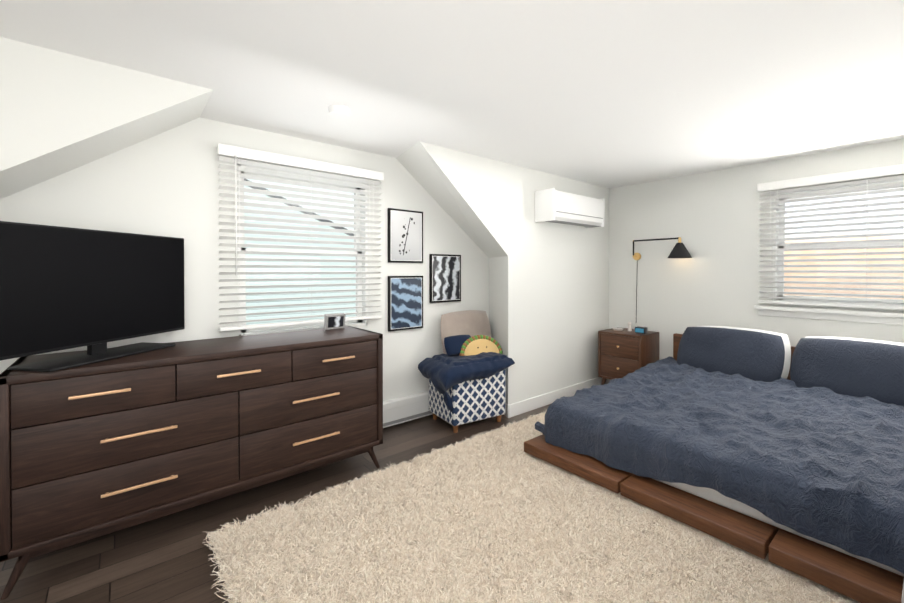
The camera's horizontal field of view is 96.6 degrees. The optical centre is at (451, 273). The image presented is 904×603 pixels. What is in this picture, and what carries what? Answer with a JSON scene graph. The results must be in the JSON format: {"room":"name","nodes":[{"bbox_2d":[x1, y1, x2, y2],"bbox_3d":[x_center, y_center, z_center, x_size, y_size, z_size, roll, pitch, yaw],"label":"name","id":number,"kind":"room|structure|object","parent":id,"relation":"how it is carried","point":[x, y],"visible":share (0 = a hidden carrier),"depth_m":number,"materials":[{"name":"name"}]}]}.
{"room":"bedroom","nodes":[
{"label":"bedroom","id":0,"kind":"room"},
{"bbox_2d":[0,117,488,422],"bbox_3d":[-1.441,0.152,2.606,4.580,2.200,0.140,0,1,-39],"label":"wall","id":1,"kind":"structure","parent":0,"point":[166,183],"depth_m":2.47,"materials":[{"name":"white paint"}]},
{"bbox_2d":[217,143,383,335],"bbox_3d":[-1.040,-0.197,2.878,1.138,1.194,0.226,0,1,-39],"label":"window","id":2,"kind":"structure","parent":1,"relation":"in","point":[278,173],"depth_m":2.77,"materials":[{"name":"white plastic"}]},
{"bbox_2d":[388,208,422,262],"bbox_3d":[-0.384,-0.314,3.364,0.340,0.440,0.024,0,1,-39],"label":"picture frame","id":3,"kind":"object","parent":1,"relation":"attached to","point":[405,236],"visible":1,"depth_m":3.35,"materials":[{"name":"black"}]},
{"bbox_2d":[388,276,422,331],"bbox_3d":[-0.384,0.241,3.368,0.340,0.450,0.024,0,1,-39],"label":"picture frame","id":4,"kind":"object","parent":1,"relation":"attached to","point":[405,302],"visible":0.98,"depth_m":3.35,"materials":[{"name":"black"}]},
{"bbox_2d":[383,391,432,427],"bbox_3d":[-1.344,1.132,2.567,4.390,0.200,0.056,0,1,-39],"label":"baseboard heater","id":5,"kind":"object","parent":1,"relation":"attached to","point":[404,409],"depth_m":3.33,"materials":[{"name":"white metal"}]},
{"bbox_2d":[429,254,460,302],"bbox_3d":[-0.056,0.039,3.637,0.350,0.430,0.024,0,1,-39],"label":"picture frame","id":6,"kind":"object","parent":1,"relation":"attached to","point":[444,277],"visible":0.98,"depth_m":3.61,"materials":[{"name":"black paper"}]},
{"bbox_2d":[0,404,550,602],"bbox_3d":[0.062,1.307,2.014,6.135,0.100,4.300,0,1,-39],"label":"floor","id":7,"kind":"structure","parent":0,"point":[164,559],"depth_m":1.85,"materials":[{"name":"brown wood"}]},
{"bbox_2d":[0,326,382,599],"bbox_3d":[-1.234,0.822,2.233,1.660,0.874,0.507,0,1,-39],"label":"dresser","id":8,"kind":"object","parent":7,"relation":"on","point":[93,450],"visible":1,"depth_m":1.88,"materials":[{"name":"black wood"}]},
{"bbox_2d":[0,221,184,371],"bbox_3d":[-1.636,0.091,1.887,0.220,0.590,0.930,0,0,10],"label":"tv","id":9,"kind":"object","parent":8,"relation":"on","point":[93,291],"visible":0.98,"depth_m":1.80,"materials":[{"name":"black plastic"}]},
{"bbox_2d":[324,313,345,329],"bbox_3d":[-0.811,0.327,2.786,0.140,0.106,0.050,0,1,-39],"label":"picture frame","id":10,"kind":"object","parent":8,"relation":"on","point":[335,321],"visible":1,"depth_m":2.76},
{"bbox_2d":[418,310,514,432],"bbox_3d":[0.165,0.792,3.414,0.890,0.906,0.579,0,1,-39],"label":"chair","id":11,"kind":"object","parent":7,"relation":"on","point":[464,373],"visible":1,"depth_m":3.30,"materials":[{"name":"fabric"}]},
{"bbox_2d":[598,322,658,384],"bbox_3d":[1.806,0.869,4.131,0.416,0.748,0.445,0,1,-39],"label":"nightstand","id":12,"kind":"object","parent":7,"relation":"on","point":[622,352],"visible":0.83,"depth_m":4.01,"materials":[{"name":"brown wood"}]},
{"bbox_2d":[524,326,903,602],"bbox_3d":[1.897,0.856,2.641,2.150,0.791,1.900,0,1,-39],"label":"bed","id":13,"kind":"object","parent":7,"relation":"on","point":[776,446],"visible":1,"depth_m":2.16,"materials":[{"name":"blue fabric"}]},
{"bbox_2d":[0,37,608,404],"bbox_3d":[-0.689,0.150,2.915,5.855,2.200,0.620,0,1,-39],"label":"wall","id":14,"kind":"structure","parent":0,"point":[548,301],"depth_m":3.34,"materials":[{"name":"white paint"}]},
{"bbox_2d":[507,377,608,417],"bbox_3d":[1.113,1.186,3.997,1.638,0.110,0.015,0,1,-39],"label":"baseboard","id":15,"kind":"structure","parent":14,"relation":"attached to","point":[524,406],"depth_m":3.81,"materials":[{"name":"white"}]},
{"bbox_2d":[535,188,604,227],"bbox_3d":[1.151,-0.618,3.881,0.838,0.284,0.215,0,1,-39],"label":"air conditioner","id":16,"kind":"object","parent":14,"relation":"in","point":[552,205],"visible":1,"depth_m":3.69,"materials":[{"name":"white plastic"}]},
{"bbox_2d":[0,0,903,187],"bbox_3d":[0.272,-0.991,1.741,6.135,0.100,3.640,0,1,-39],"label":"ceiling","id":17,"kind":"structure","parent":0,"point":[610,93],"depth_m":1.85,"materials":[{"name":"white paint"}]},
{"bbox_2d":[328,105,349,117],"bbox_3d":[-0.645,-0.929,2.307,0.124,0.032,0.124,0,1,-39],"label":"ceiling light","id":18,"kind":"object","parent":17,"relation":"attached to","point":[339,111],"visible":1,"depth_m":2.28,"materials":[{"name":"white plastic"}]},
{"bbox_2d":[609,139,903,359],"bbox_3d":[2.738,0.145,3.471,0.140,2.200,3.160,0,1,-39],"label":"wall","id":19,"kind":"structure","parent":0,"point":[711,220],"depth_m":3.76,"materials":[{"name":"white paint"}]},
{"bbox_2d":[632,237,691,314],"bbox_3d":[2.058,0.083,4.015,0.214,0.876,0.605,0,1,-39],"label":"lamp","id":20,"kind":"object","parent":19,"relation":"attached to","point":[679,250],"visible":1,"depth_m":3.84,"materials":[{"name":"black metal"}]},
{"bbox_2d":[754,164,903,324],"bbox_3d":[3.080,-0.201,2.986,0.226,1.119,1.340,0,1,-39],"label":"window","id":21,"kind":"structure","parent":19,"relation":"in","point":[782,198],"depth_m":3.08,"materials":[{"name":"white plastic"}]},
{"label":"outside","id":22,"kind":"structure","parent":0,"visible":0},
{"bbox_2d":[245,179,353,235],"bbox_3d":[-2.210,-3.085,6.961,9.486,7.004,0.080,0,1,-39],"label":"roof","id":23,"kind":"structure","parent":22,"point":[304,206],"depth_m":6.88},
{"bbox_2d":[244,185,355,324],"bbox_3d":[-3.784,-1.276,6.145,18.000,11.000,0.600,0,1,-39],"label":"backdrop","id":24,"kind":"structure","parent":22,"point":[255,310],"depth_m":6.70,"materials":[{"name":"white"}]},
{"bbox_2d":[784,187,903,299],"bbox_3d":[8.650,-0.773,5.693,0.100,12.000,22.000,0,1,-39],"label":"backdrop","id":25,"kind":"structure","parent":22,"point":[848,256],"depth_m":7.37,"materials":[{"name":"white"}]}
]}

